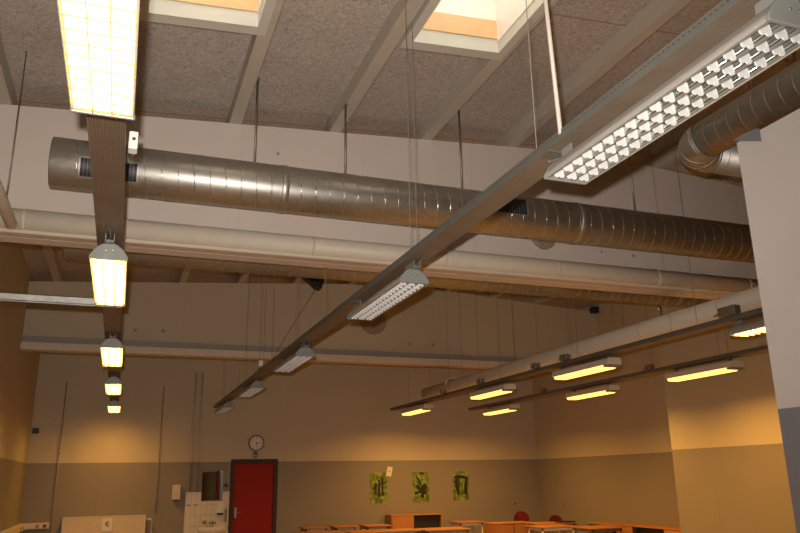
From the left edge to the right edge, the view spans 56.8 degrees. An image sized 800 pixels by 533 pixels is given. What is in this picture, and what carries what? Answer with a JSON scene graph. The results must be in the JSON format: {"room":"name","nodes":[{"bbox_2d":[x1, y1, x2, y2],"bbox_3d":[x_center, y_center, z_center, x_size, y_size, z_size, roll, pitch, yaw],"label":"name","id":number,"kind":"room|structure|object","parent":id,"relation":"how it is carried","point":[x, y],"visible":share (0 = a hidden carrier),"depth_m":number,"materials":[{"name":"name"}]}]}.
{"room":"classroom","nodes":[
{"label":"classroom","id":0,"kind":"room"},
{"bbox_2d":[0,242,39,531],"bbox_3d":[-3.477,0.033,4.653,0.200,5.900,21.200,5,-17,-20],"label":"wall","id":1,"kind":"structure","parent":0,"point":[18,369],"depth_m":11.37,"materials":[{"name":"paint"}]},
{"bbox_2d":[0,523,48,532],"bbox_3d":[-6.256,4.415,12.410,0.490,0.100,2.600,5,-17,-20],"label":"cable trunking","id":2,"kind":"object","parent":1,"relation":"attached to","point":[20,527],"visible":1,"depth_m":13.43,"materials":[{"name":"beige paint"}]},
{"bbox_2d":[0,292,120,307],"bbox_3d":[-2.945,0.237,5.679,1.520,0.055,0.050,5,-17,-20],"label":"strut","id":3,"kind":"object","parent":1,"relation":"attached to","point":[16,297],"visible":0.67,"depth_m":5.74,"materials":[{"name":"metal"}]},
{"bbox_2d":[19,353,540,532],"bbox_3d":[-1.904,3.469,15.903,10.850,5.420,0.200,5,-17,-20],"label":"wall","id":4,"kind":"structure","parent":0,"point":[328,427],"depth_m":15.49,"materials":[{"name":"paint"}]},
{"bbox_2d":[50,382,66,532],"bbox_3d":[-6.443,3.943,13.896,0.060,3.550,0.040,5,-17,-20],"label":"conduit","id":5,"kind":"object","parent":4,"relation":"attached to","point":[65,399],"visible":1,"depth_m":13.98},
{"bbox_2d":[61,515,151,532],"bbox_3d":[-5.493,5.213,13.835,1.592,1.045,0.163,4,-17,-18],"label":"radiator","id":6,"kind":"object","parent":4,"relation":"attached to","point":[124,523],"visible":1,"depth_m":13.87,"materials":[{"name":"metal"}]},
{"bbox_2d":[62,515,145,518],"bbox_3d":[-5.559,4.714,13.952,1.460,0.020,0.113,5,-17,-20],"label":"grille","id":7,"kind":"object","parent":6,"relation":"attached to","point":[123,516],"depth_m":13.96,"materials":[{"name":"metal"}]},
{"bbox_2d":[101,517,112,530],"bbox_3d":[-5.489,4.832,13.876,0.180,0.240,0.006,5,-17,-20],"label":"paper sheet","id":8,"kind":"object","parent":6,"relation":"attached to","point":[106,522],"visible":1,"depth_m":13.88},
{"bbox_2d":[154,387,164,513],"bbox_3d":[-4.752,3.603,14.642,0.060,2.440,0.040,5,-17,-20],"label":"conduit","id":9,"kind":"object","parent":4,"relation":"attached to","point":[163,401],"visible":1,"depth_m":14.61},
{"bbox_2d":[172,485,180,500],"bbox_3d":[-4.382,4.434,14.496,0.150,0.310,0.120,5,-17,-20],"label":"dispenser","id":10,"kind":"object","parent":4,"relation":"attached to","point":[176,489],"visible":1,"depth_m":14.45,"materials":[{"name":"beige paint"}]},
{"bbox_2d":[187,373,196,505],"bbox_3d":[-4.174,3.447,14.910,0.060,2.612,0.038,5,-17,-20],"label":"conduit","id":11,"kind":"object","parent":4,"relation":"attached to","point":[194,402],"visible":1,"depth_m":14.91,"materials":[{"name":"paint"}]},
{"bbox_2d":[194,373,203,505],"bbox_3d":[-4.052,3.458,14.953,0.060,2.612,0.038,5,-17,-20],"label":"conduit","id":12,"kind":"object","parent":4,"relation":"attached to","point":[201,402],"visible":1,"depth_m":14.96,"materials":[{"name":"metal"}]},
{"bbox_2d":[183,492,229,532],"bbox_3d":[-3.817,5.185,14.553,0.850,1.440,0.012,5,-17,-20],"label":"tile backsplash","id":13,"kind":"structure","parent":4,"relation":"attached to","point":[193,515],"depth_m":14.62,"materials":[{"name":"tile"}]},
{"bbox_2d":[201,470,222,501],"bbox_3d":[-3.751,4.385,14.798,0.410,0.594,0.013,5,-17,-20],"label":"wall mirror","id":14,"kind":"object","parent":4,"relation":"attached to","point":[212,481],"visible":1,"depth_m":14.79,"materials":[{"name":"clear glass"}]},
{"bbox_2d":[196,521,227,532],"bbox_3d":[-3.634,5.266,14.365,0.600,0.622,0.428,5,-17,-20],"label":"basin","id":15,"kind":"object","parent":4,"relation":"attached to","point":[216,529],"visible":1,"depth_m":14.31,"materials":[{"name":"ceramic"}]},
{"bbox_2d":[215,502,223,515],"bbox_3d":[-3.567,4.805,14.675,0.150,0.270,0.140,5,-17,-20],"label":"soap dispenser","id":16,"kind":"object","parent":4,"relation":"attached to","point":[219,505],"visible":1,"depth_m":14.64,"materials":[{"name":"white plastic"}]},
{"bbox_2d":[228,459,277,532],"bbox_3d":[-2.990,4.973,15.002,0.966,2.068,0.204,5,-17,-20],"label":"door","id":17,"kind":"structure","parent":4,"relation":"in","point":[253,482],"depth_m":15.05,"materials":[{"name":"red paint"}]},
{"bbox_2d":[248,435,263,450],"bbox_3d":[-2.970,3.650,15.309,0.320,0.320,0.042,5,-17,-20],"label":"wall clock","id":18,"kind":"object","parent":4,"relation":"attached to","point":[256,442],"visible":1,"depth_m":15.30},
{"bbox_2d":[370,472,386,503],"bbox_3d":[-0.459,4.777,15.958,0.390,0.650,0.006,5,-17,-20],"label":"poster","id":19,"kind":"object","parent":4,"relation":"attached to","point":[378,481],"visible":1,"depth_m":15.95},
{"bbox_2d":[386,466,392,476],"bbox_3d":[-0.233,4.466,16.131,0.159,0.221,0.014,5,-17,-20],"label":"paper sheet","id":20,"kind":"object","parent":4,"relation":"attached to","point":[389,469],"visible":1,"depth_m":16.13,"materials":[{"name":"paper"}]},
{"bbox_2d":[412,472,428,501],"bbox_3d":[0.456,4.851,16.286,0.380,0.640,0.007,5,-17,-20],"label":"poster","id":21,"kind":"object","parent":4,"relation":"attached to","point":[420,480],"visible":1,"depth_m":16.29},
{"bbox_2d":[453,471,468,499],"bbox_3d":[1.366,4.919,16.614,0.380,0.620,0.006,5,-17,-20],"label":"poster","id":22,"kind":"object","parent":4,"relation":"attached to","point":[460,478],"visible":1,"depth_m":16.61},
{"bbox_2d":[21,281,600,372],"bbox_3d":[-0.961,1.036,13.845,10.850,1.560,0.160,5,-17,-20],"label":"wall","id":23,"kind":"structure","parent":0,"point":[208,313],"depth_m":13.48,"materials":[{"name":"paint"}]},
{"bbox_2d":[22,335,591,364],"bbox_3d":[-0.919,1.588,13.597,10.850,0.110,0.025,5,-17,-20],"label":"trim board","id":24,"kind":"object","parent":23,"relation":"attached to","point":[24,338],"visible":0.57,"depth_m":12.99,"materials":[{"name":"grey paint"}]},
{"bbox_2d":[20,341,603,371],"bbox_3d":[-0.899,1.687,13.517,10.850,0.125,0.130,5,-17,-20],"label":"trim ledge","id":25,"kind":"object","parent":23,"relation":"attached to","point":[25,345],"visible":0.71,"depth_m":12.79,"materials":[{"name":"beige paint"}]},
{"bbox_2d":[360,313,385,334],"bbox_3d":[-0.503,1.020,13.925,0.524,0.524,0.014,5,-17,-20],"label":"wall plate","id":26,"kind":"object","parent":23,"relation":"attached to","point":[377,325],"visible":0.63,"depth_m":13.90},
{"bbox_2d":[590,306,598,313],"bbox_3d":[4.106,0.920,15.643,0.149,0.130,0.130,5,-17,-20],"label":"loudspeaker","id":27,"kind":"object","parent":23,"relation":"attached to","point":[593,309],"visible":1,"depth_m":15.59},
{"bbox_2d":[0,104,757,299],"bbox_3d":[1.224,-0.610,8.125,10.850,1.605,0.160,5,-17,-20],"label":"wall","id":28,"kind":"structure","parent":0,"point":[437,162],"depth_m":7.48,"materials":[{"name":"paint"}]},
{"bbox_2d":[0,228,736,296],"bbox_3d":[1.288,0.103,7.775,10.850,0.040,0.140,5,-17,-20],"label":"ceiling beam","id":29,"kind":"structure","parent":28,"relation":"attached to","point":[3,231],"depth_m":7.04,"materials":[{"name":"beige paint"}]},
{"bbox_2d":[0,208,758,291],"bbox_3d":[0.922,-0.034,7.640,10.030,0.201,0.214,5,-17,-20],"label":"insulated pipe","id":30,"kind":"object","parent":28,"relation":"attached to","point":[27,219],"visible":0.85,"depth_m":7.05,"materials":[{"name":"beige paint"}]},
{"bbox_2d":[532,239,555,249],"bbox_3d":[1.568,-0.333,8.066,0.300,0.300,0.035,5,-17,-20],"label":"wall plate","id":31,"kind":"object","parent":28,"relation":"attached to","point":[541,244],"visible":0.38,"depth_m":8.02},
{"bbox_2d":[0,0,799,309],"bbox_3d":[1.673,-1.742,7.140,11.250,0.562,21.200,5,-17,-20],"label":"ceiling","id":32,"kind":"structure","parent":0,"point":[316,48],"depth_m":6.76,"materials":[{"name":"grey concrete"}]},
{"bbox_2d":[0,50,26,228],"bbox_3d":[-2.403,-1.546,4.204,0.090,1.408,4.420,5,-17,-20],"label":"pipe","id":33,"kind":"object","parent":32,"relation":"hanging from","point":[6,212],"visible":1,"depth_m":5.72,"materials":[{"name":"metal"}]},
{"bbox_2d":[0,34,64,281],"bbox_3d":[-3.029,-1.842,5.371,0.116,0.190,20.800,5,-17,-20],"label":"roof beam","id":34,"kind":"structure","parent":32,"relation":"attached to","point":[8,96],"depth_m":6.45,"materials":[{"name":"paint"}]},
{"bbox_2d":[86,114,128,401],"bbox_3d":[-2.018,-0.953,5.399,0.152,2.023,20.620,5,-17,-20],"label":"cable tray","id":35,"kind":"object","parent":32,"relation":"hanging from","point":[106,135],"visible":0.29,"depth_m":3.68,"materials":[{"name":"grey metal"}]},
{"bbox_2d":[86,114,107,368],"bbox_3d":[-2.066,-0.016,5.107,0.015,0.050,20.620,5,-17,-20],"label":"rail","id":36,"kind":"object","parent":35,"relation":"on","point":[91,119],"depth_m":3.67,"materials":[{"name":"metal"}]},
{"bbox_2d":[57,0,139,120],"bbox_3d":[-0.845,-0.788,2.090,0.220,0.154,1.569,5,-17,-20],"label":"lamp","id":37,"kind":"object","parent":35,"relation":"hanging from","point":[100,37],"visible":1,"depth_m":2.31,"materials":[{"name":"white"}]},
{"bbox_2d":[88,227,127,306],"bbox_3d":[-1.944,0.051,4.965,0.220,0.154,1.569,5,-17,-20],"label":"lamp","id":38,"kind":"object","parent":35,"relation":"attached to","point":[108,261],"visible":1,"depth_m":4.72,"materials":[{"name":"white"}]},
{"bbox_2d":[100,330,123,366],"bbox_3d":[-3.053,0.898,7.867,0.220,0.154,1.569,5,-17,-20],"label":"lamp","id":39,"kind":"object","parent":35,"relation":"hanging from","point":[111,349],"visible":1,"depth_m":7.56,"materials":[{"name":"white"}]},
{"bbox_2d":[104,372,121,394],"bbox_3d":[-4.083,1.684,10.562,0.220,0.154,1.569,5,-17,-20],"label":"lamp","id":40,"kind":"object","parent":35,"relation":"hanging from","point":[113,385],"visible":1,"depth_m":10.17,"materials":[{"name":"white"}]},
{"bbox_2d":[107,397,120,412],"bbox_3d":[-5.189,2.528,13.454,0.220,0.154,1.569,5,-17,-20],"label":"lamp","id":41,"kind":"object","parent":35,"relation":"hanging from","point":[114,406],"visible":1,"depth_m":13.00,"materials":[{"name":"white"}]},
{"bbox_2d":[119,119,126,378],"bbox_3d":[-1.939,-0.005,5.152,0.015,0.050,20.620,5,-17,-20],"label":"rail","id":42,"kind":"object","parent":35,"relation":"on","point":[122,122],"depth_m":3.65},
{"bbox_2d":[128,131,138,156],"bbox_3d":[-1.241,-0.557,3.442,0.040,0.085,0.168,5,-17,-20],"label":"junction box","id":43,"kind":"object","parent":35,"relation":"attached to","point":[133,136],"visible":1,"depth_m":3.37,"materials":[{"name":"white plastic"}]},
{"bbox_2d":[139,0,276,35],"bbox_3d":[-1.242,-2.332,5.026,0.929,0.807,1.412,5,-17,-20],"label":"window","id":44,"kind":"structure","parent":32,"relation":"attached to","point":[253,17],"depth_m":5.49,"materials":[{"name":"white wood"}]},
{"bbox_2d":[177,0,284,282],"bbox_3d":[-1.163,-1.808,6.075,0.116,0.190,20.800,5,-17,-20],"label":"roof beam","id":45,"kind":"structure","parent":32,"relation":"attached to","point":[258,46],"depth_m":6.34,"materials":[{"name":"paint"}]},
{"bbox_2d":[272,277,324,358],"bbox_3d":[-1.774,0.816,12.843,0.965,1.843,0.200,5,-17,-20],"label":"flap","id":46,"kind":"object","parent":32,"relation":"attached to","point":[316,284],"visible":0.62,"depth_m":13.01,"materials":[{"name":"metal"}]},
{"bbox_2d":[233,0,424,282],"bbox_3d":[-0.226,-1.791,6.428,0.116,0.190,20.800,5,-17,-20],"label":"roof beam","id":47,"kind":"structure","parent":32,"relation":"attached to","point":[397,22],"depth_m":6.34,"materials":[{"name":"paint"}]},
{"bbox_2d":[63,247,710,306],"bbox_3d":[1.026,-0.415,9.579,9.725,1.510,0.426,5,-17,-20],"label":"beam","id":48,"kind":"structure","parent":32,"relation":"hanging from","point":[70,253],"depth_m":8.72,"materials":[{"name":"metal"}]},
{"bbox_2d":[48,78,754,262],"bbox_3d":[1.498,-0.986,7.604,9.155,1.510,0.432,5,-17,-20],"label":"spiral duct","id":49,"kind":"object","parent":32,"relation":"hanging from","point":[155,174],"visible":0.79,"depth_m":6.68,"materials":[{"name":"metal"}]},
{"bbox_2d":[78,156,138,183],"bbox_3d":[-2.314,-0.765,5.886,0.444,0.155,0.079,5,-17,-20],"label":"grille","id":50,"kind":"object","parent":49,"relation":"attached to","point":[131,165],"depth_m":5.91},
{"bbox_2d":[479,193,528,215],"bbox_3d":[0.993,-0.590,7.082,0.504,0.188,0.047,5,-17,-20],"label":"grille","id":51,"kind":"object","parent":49,"relation":"attached to","point":[519,206],"depth_m":7.11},
{"bbox_2d":[286,0,559,283],"bbox_3d":[0.712,-1.774,6.782,0.116,0.190,20.800,5,-17,-20],"label":"roof beam","id":52,"kind":"structure","parent":32,"relation":"attached to","point":[481,69],"depth_m":7.04,"materials":[{"name":"paint"}]},
{"bbox_2d":[400,0,554,60],"bbox_3d":[0.669,-2.322,5.654,0.919,0.807,1.432,5,-17,-20],"label":"window","id":53,"kind":"structure","parent":32,"relation":"attached to","point":[485,29],"depth_m":6.13,"materials":[{"name":"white wood"}]},
{"bbox_2d":[213,0,760,407],"bbox_3d":[-0.222,-0.856,6.079,0.218,2.152,20.660,5,-17,-20],"label":"cable tray","id":54,"kind":"object","parent":32,"relation":"hanging from","point":[727,16],"visible":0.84,"depth_m":3.43,"materials":[{"name":"grey metal"}]},
{"bbox_2d":[214,400,234,413],"bbox_3d":[-3.320,2.658,14.020,0.220,0.152,1.569,5,-17,-20],"label":"lamp","id":55,"kind":"object","parent":54,"relation":"hanging from","point":[228,405],"visible":1,"depth_m":13.62,"materials":[{"name":"metal"}]},
{"bbox_2d":[237,378,265,397],"bbox_3d":[-2.255,1.845,11.236,0.220,0.152,1.569,5,-17,-20],"label":"lamp","id":56,"kind":"object","parent":54,"relation":"hanging from","point":[257,386],"visible":1,"depth_m":10.90,"materials":[{"name":"metal"}]},
{"bbox_2d":[257,360,262,367],"bbox_3d":[-1.923,1.343,10.129,0.060,0.080,0.276,5,-17,-20],"label":"junction box","id":57,"kind":"object","parent":54,"relation":"attached to","point":[260,362],"visible":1,"depth_m":10.02,"materials":[{"name":"white plastic"}]},
{"bbox_2d":[273,340,314,371],"bbox_3d":[-1.225,1.059,8.541,0.220,0.152,1.569,5,-17,-20],"label":"lamp","id":58,"kind":"object","parent":54,"relation":"hanging from","point":[304,354],"visible":1,"depth_m":8.27,"materials":[{"name":"metal"}]},
{"bbox_2d":[347,256,428,320],"bbox_3d":[-0.105,0.204,5.612,0.220,0.152,1.569,5,-17,-20],"label":"lamp","id":59,"kind":"object","parent":54,"relation":"hanging from","point":[412,280],"visible":1,"depth_m":5.40,"materials":[{"name":"metal"}]},
{"bbox_2d":[234,177,543,398],"bbox_3d":[-0.111,0.157,5.826,0.015,0.050,20.660,5,-17,-20],"label":"rail","id":60,"kind":"object","parent":54,"relation":"on","point":[536,179],"depth_m":4.53,"materials":[{"name":"metal"}]},
{"bbox_2d":[544,0,799,184],"bbox_3d":[0.984,-0.627,2.764,0.220,0.152,1.569,5,-17,-20],"label":"lamp","id":61,"kind":"object","parent":54,"relation":"attached to","point":[773,34],"visible":1,"depth_m":2.60,"materials":[{"name":"white metal"}]},
{"bbox_2d":[339,0,692,283],"bbox_3d":[1.687,-1.757,7.149,0.116,0.190,20.800,5,-17,-20],"label":"roof beam","id":62,"kind":"structure","parent":32,"relation":"attached to","point":[654,16],"depth_m":6.73,"materials":[{"name":"paint"}]},
{"bbox_2d":[521,295,554,303],"bbox_3d":[5.443,-1.316,8.457,0.116,0.190,20.800,5,-17,-20],"label":"roof beam","id":63,"kind":"structure","parent":32,"relation":"attached to","point":[538,299],"depth_m":15.16,"materials":[{"name":"paint"}]},
{"bbox_2d":[435,139,680,290],"bbox_3d":[3.564,-1.603,7.822,0.116,0.190,20.800,5,-17,-20],"label":"roof beam","id":64,"kind":"structure","parent":32,"relation":"attached to","point":[666,157],"depth_m":8.80,"materials":[{"name":"metal"}]},
{"bbox_2d":[390,83,762,410],"bbox_3d":[2.686,-0.115,9.133,0.152,2.312,16.550,5,-17,-20],"label":"cable tray","id":65,"kind":"object","parent":32,"relation":"hanging from","point":[755,313],"visible":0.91,"depth_m":9.00,"materials":[{"name":"grey metal"}]},
{"bbox_2d":[401,402,432,415],"bbox_3d":[0.335,2.884,14.993,0.211,0.168,1.278,5,-17,-20],"label":"lamp","id":66,"kind":"object","parent":65,"relation":"attached to","point":[425,407],"visible":1,"depth_m":14.73,"materials":[{"name":"metal"}]},
{"bbox_2d":[402,409,430,415],"bbox_3d":[0.324,2.955,15.007,0.196,0.038,1.120,5,-17,-20],"label":"diffuser","id":67,"kind":"object","parent":66,"relation":"attached to","point":[407,412],"depth_m":15.03,"materials":[{"name":"yellow"}]},
{"bbox_2d":[476,378,484,383],"bbox_3d":[1.317,1.903,12.258,0.090,0.073,0.226,5,-17,-20],"label":"junction box","id":68,"kind":"object","parent":65,"relation":"attached to","point":[481,380],"visible":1,"depth_m":12.16,"materials":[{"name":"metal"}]},
{"bbox_2d":[469,381,515,399],"bbox_3d":[1.482,2.008,11.992,0.211,0.168,1.278,5,-17,-20],"label":"lamp","id":69,"kind":"object","parent":65,"relation":"attached to","point":[505,388],"visible":1,"depth_m":11.78,"materials":[{"name":"metal"}]},
{"bbox_2d":[470,390,511,399],"bbox_3d":[1.471,2.080,12.006,0.196,0.038,1.120,5,-17,-20],"label":"diffuser","id":70,"kind":"object","parent":69,"relation":"attached to","point":[484,394],"depth_m":11.97,"materials":[{"name":"yellow"}]},
{"bbox_2d":[530,363,539,368],"bbox_3d":[1.930,1.436,10.654,0.090,0.072,0.216,5,-17,-20],"label":"junction box","id":71,"kind":"object","parent":65,"relation":"attached to","point":[533,365],"visible":1,"depth_m":10.56,"materials":[{"name":"metal"}]},
{"bbox_2d":[558,354,570,360],"bbox_3d":[2.195,1.231,9.961,0.090,0.077,0.246,5,-17,-20],"label":"junction box","id":72,"kind":"object","parent":65,"relation":"attached to","point":[563,357],"visible":1,"depth_m":9.87,"materials":[{"name":"metal"}]},
{"bbox_2d":[390,307,762,409],"bbox_3d":[2.640,0.962,8.801,0.015,0.050,16.550,5,-17,-20],"label":"rail","id":73,"kind":"object","parent":65,"relation":"on","point":[758,311],"depth_m":9.06,"materials":[{"name":"metal"}]},
{"bbox_2d":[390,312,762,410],"bbox_3d":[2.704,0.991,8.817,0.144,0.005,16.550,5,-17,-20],"label":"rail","id":74,"kind":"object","parent":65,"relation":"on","point":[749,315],"depth_m":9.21,"materials":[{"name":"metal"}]},
{"bbox_2d":[552,355,621,379],"bbox_3d":[2.395,1.312,9.604,0.211,0.168,1.278,5,-17,-20],"label":"lamp","id":75,"kind":"object","parent":65,"relation":"attached to","point":[608,363],"visible":1,"depth_m":9.42,"materials":[{"name":"metal"}]},
{"bbox_2d":[554,365,614,379],"bbox_3d":[2.384,1.383,9.618,0.196,0.038,1.120,5,-17,-20],"label":"diffuser","id":76,"kind":"object","parent":75,"relation":"attached to","point":[589,369],"depth_m":9.56,"materials":[{"name":"yellow"}]},
{"bbox_2d":[714,304,740,317],"bbox_3d":[3.211,0.449,7.304,0.090,0.090,0.316,5,-17,-20],"label":"junction box","id":77,"kind":"object","parent":65,"relation":"attached to","point":[733,309],"visible":1,"depth_m":7.21,"materials":[{"name":"metal"}]},
{"bbox_2d":[726,319,765,336],"bbox_3d":[3.528,0.441,6.644,0.220,0.154,1.569,5,-17,-20],"label":"lamp","id":78,"kind":"object","parent":65,"relation":"hanging from","point":[742,329],"visible":0.5,"depth_m":7.06,"materials":[{"name":"white"}]},
{"bbox_2d":[421,286,761,398],"bbox_3d":[2.433,0.203,10.436,0.300,2.160,11.240,5,-17,-20],"label":"ventilation duct","id":79,"kind":"object","parent":32,"relation":"hanging from","point":[749,299],"visible":0.82,"depth_m":9.24,"materials":[{"name":"metal"}]},
{"bbox_2d":[478,174,740,297],"bbox_3d":[4.504,-1.460,8.140,0.116,0.190,20.800,5,-17,-20],"label":"roof beam","id":80,"kind":"structure","parent":32,"relation":"attached to","point":[715,177],"depth_m":9.33,"materials":[{"name":"paint"}]},
{"bbox_2d":[468,296,768,409],"bbox_3d":[4.366,0.033,9.538,0.152,2.198,16.200,5,-17,-20],"label":"cable tray","id":81,"kind":"object","parent":32,"relation":"hanging from","point":[764,348],"visible":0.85,"depth_m":11.14,"materials":[{"name":"grey metal"}]},
{"bbox_2d":[482,402,519,414],"bbox_3d":[2.068,2.936,15.275,0.211,0.168,1.278,5,-17,-20],"label":"lamp","id":82,"kind":"object","parent":81,"relation":"attached to","point":[512,407],"visible":1,"depth_m":15.06,"materials":[{"name":"metal"}]},
{"bbox_2d":[483,409,516,414],"bbox_3d":[2.057,3.007,15.288,0.196,0.038,1.120,5,-17,-20],"label":"diffuser","id":83,"kind":"object","parent":82,"relation":"attached to","point":[490,411],"depth_m":15.31,"materials":[{"name":"yellow"}]},
{"bbox_2d":[565,382,619,399],"bbox_3d":[3.188,2.081,12.346,0.211,0.168,1.278,5,-17,-20],"label":"lamp","id":84,"kind":"object","parent":81,"relation":"attached to","point":[607,389],"visible":1,"depth_m":12.17,"materials":[{"name":"metal"}]},
{"bbox_2d":[567,391,614,399],"bbox_3d":[3.177,2.153,12.360,0.196,0.038,1.120,5,-17,-20],"label":"diffuser","id":85,"kind":"object","parent":84,"relation":"attached to","point":[585,394],"depth_m":12.35,"materials":[{"name":"yellow"}]},
{"bbox_2d":[468,345,767,409],"bbox_3d":[4.320,1.054,9.222,0.015,0.050,16.200,5,-17,-20],"label":"rail","id":86,"kind":"object","parent":81,"relation":"on","point":[765,347],"depth_m":11.16,"materials":[{"name":"metal"}]},
{"bbox_2d":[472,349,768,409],"bbox_3d":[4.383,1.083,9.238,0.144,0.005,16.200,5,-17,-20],"label":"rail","id":87,"kind":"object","parent":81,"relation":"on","point":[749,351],"depth_m":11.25,"materials":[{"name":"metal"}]},
{"bbox_2d":[643,364,654,369],"bbox_3d":[3.672,1.500,10.979,0.090,0.072,0.216,5,-17,-20],"label":"junction box","id":88,"kind":"object","parent":81,"relation":"attached to","point":[649,366],"visible":0.99,"depth_m":10.89,"materials":[{"name":"metal"}]},
{"bbox_2d":[665,358,744,381],"bbox_3d":[4.083,1.398,10.003,0.211,0.168,1.278,5,-17,-20],"label":"lamp","id":89,"kind":"object","parent":81,"relation":"attached to","point":[730,365],"visible":1,"depth_m":9.83,"materials":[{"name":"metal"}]},
{"bbox_2d":[667,368,737,381],"bbox_3d":[4.072,1.469,10.016,0.196,0.038,1.120,5,-17,-20],"label":"diffuser","id":90,"kind":"object","parent":89,"relation":"attached to","point":[705,372],"depth_m":9.98,"materials":[{"name":"yellow"}]},
{"bbox_2d":[678,52,799,177],"bbox_3d":[5.742,-2.463,2.369,4.927,1.659,9.017,5,-17,-20],"label":"duct","id":91,"kind":"object","parent":32,"relation":"hanging from","point":[708,146],"visible":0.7,"depth_m":4.81,"materials":[{"name":"metal"}]},
{"bbox_2d":[532,301,679,532],"bbox_3d":[4.253,2.938,15.271,0.200,5.900,5.860,5,-17,-20],"label":"wall","id":92,"kind":"structure","parent":0,"point":[609,457],"depth_m":14.90,"materials":[{"name":"paint"}]},
{"bbox_2d":[655,305,796,532],"bbox_3d":[7.535,0.463,5.487,1.000,5.186,15.340,5,-17,-20],"label":"wall","id":93,"kind":"structure","parent":0,"point":[730,469],"depth_m":11.00,"materials":[{"name":"paint"}]},
{"bbox_2d":[737,108,799,532],"bbox_3d":[3.704,-0.113,0.528,0.150,3.690,8.340,5,-17,-20],"label":"wall","id":94,"kind":"structure","parent":0,"point":[770,166],"depth_m":4.36,"materials":[{"name":"paint"}]},
{"bbox_2d":[733,128,760,140],"bbox_3d":[2.188,-0.795,4.672,0.024,0.095,0.195,5,-17,-20],"label":"bracket","id":95,"kind":"object","parent":94,"relation":"attached to","point":[753,135],"visible":1,"depth_m":4.62,"materials":[{"name":"grey metal"}]},
{"bbox_3d":[1.757,3.362,5.683,11.250,0.100,21.200,5,-17,-20],"label":"floor","id":96,"kind":"structure","parent":0,"visible":0},
{"bbox_2d":[298,525,329,531],"bbox_3d":[-1.722,5.556,14.698,0.520,0.740,0.550,5,-17,-20],"label":"school desk","id":97,"kind":"object","parent":96,"relation":"on","point":[303,528],"visible":0.93,"depth_m":14.60,"materials":[{"name":"brown wood"}]},
{"bbox_2d":[293,530,346,532],"bbox_3d":[-1.433,5.113,13.162,0.840,0.740,0.600,5,-17,-20],"label":"school desk","id":98,"kind":"object","parent":96,"relation":"on","point":[330,531],"visible":1,"depth_m":13.25,"materials":[{"name":"brown wood"}]},
{"bbox_2d":[328,524,358,530],"bbox_3d":[-1.149,5.605,14.902,0.500,0.740,0.550,5,-17,-20],"label":"school desk","id":99,"kind":"object","parent":96,"relation":"on","point":[333,527],"visible":0.92,"depth_m":14.81,"materials":[{"name":"brown wood"}]},
{"bbox_2d":[357,523,390,529],"bbox_3d":[-0.523,5.630,15.024,0.540,0.740,0.600,5,-17,-20],"label":"school desk","id":100,"kind":"object","parent":96,"relation":"on","point":[362,526],"visible":0.99,"depth_m":14.91,"materials":[{"name":"brown wood"}]},
{"bbox_2d":[344,528,421,532],"bbox_3d":[-0.313,5.151,13.357,1.300,0.740,0.600,5,-17,-20],"label":"school desk","id":101,"kind":"object","parent":96,"relation":"on","point":[399,530],"visible":0.87,"depth_m":13.34,"materials":[{"name":"brown wood"}]},
{"bbox_2d":[385,513,442,528],"bbox_3d":[0.309,5.726,15.711,1.160,0.905,0.425,5,-17,-20],"label":"bookcase","id":102,"kind":"object","parent":96,"relation":"on","point":[413,520],"visible":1,"depth_m":15.72,"materials":[{"name":"brown wood"}]},
{"bbox_2d":[414,527,470,532],"bbox_3d":[0.790,5.201,13.598,0.900,0.740,0.600,5,-17,-20],"label":"school desk","id":103,"kind":"object","parent":96,"relation":"on","point":[437,529],"visible":0.86,"depth_m":13.52,"materials":[{"name":"brown wood"}]},
{"bbox_2d":[448,520,485,532],"bbox_3d":[1.429,5.797,15.721,0.620,0.740,0.600,5,-17,-20],"label":"school desk","id":104,"kind":"object","parent":96,"relation":"on","point":[460,523],"visible":0.98,"depth_m":15.63,"materials":[{"name":"brown wood"}]},
{"bbox_2d":[483,521,533,532],"bbox_3d":[2.240,5.634,15.189,0.900,0.735,0.545,5,-17,-20],"label":"base cabinet","id":105,"kind":"object","parent":96,"relation":"on","point":[506,526],"visible":0.76,"depth_m":15.06,"materials":[{"name":"brown wood"}]},
{"bbox_2d":[514,511,528,521],"bbox_3d":[2.736,5.787,16.060,0.388,0.907,0.406,5,-17,-20],"label":"chair","id":106,"kind":"object","parent":96,"relation":"on","point":[520,515],"visible":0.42,"depth_m":16.31,"materials":[{"name":"plastic"}]},
{"bbox_2d":[525,524,574,532],"bbox_3d":[2.850,5.246,13.873,0.780,0.740,0.620,5,-17,-20],"label":"school desk","id":107,"kind":"object","parent":96,"relation":"on","point":[550,527],"visible":0.91,"depth_m":13.77,"materials":[{"name":"brown wood"}]},
{"bbox_2d":[525,521,579,532],"bbox_3d":[3.074,5.514,14.824,0.900,0.740,0.600,5,-17,-20],"label":"school desk","id":108,"kind":"object","parent":96,"relation":"on","point":[549,522],"visible":0.51,"depth_m":14.78,"materials":[{"name":"brown wood"}]},
{"bbox_2d":[549,515,562,532],"bbox_3d":[3.442,5.723,15.738,0.388,0.832,0.406,8,-18,-28],"label":"chair","id":109,"kind":"object","parent":96,"relation":"on","point":[553,517],"visible":0.33,"depth_m":15.99,"materials":[{"name":"plastic"}]},
{"bbox_2d":[571,525,625,532],"bbox_3d":[3.627,5.108,13.434,0.720,0.740,0.660,5,-17,-20],"label":"school desk","id":110,"kind":"object","parent":96,"relation":"on","point":[590,528],"visible":1,"depth_m":13.33,"materials":[{"name":"brown wood"}]},
{"bbox_2d":[588,521,629,532],"bbox_3d":[4.062,5.310,14.185,0.465,0.750,0.920,5,-17,-20],"label":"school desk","id":111,"kind":"object","parent":96,"relation":"on","point":[604,522],"visible":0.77,"depth_m":14.27,"materials":[{"name":"brown wood"}]},
{"bbox_2d":[617,523,680,532],"bbox_3d":[4.538,4.942,12.943,0.465,0.760,1.800,5,-17,-20],"label":"base cabinet","id":112,"kind":"object","parent":96,"relation":"on","point":[632,527],"visible":0.66,"depth_m":13.15,"materials":[{"name":"brown wood"}]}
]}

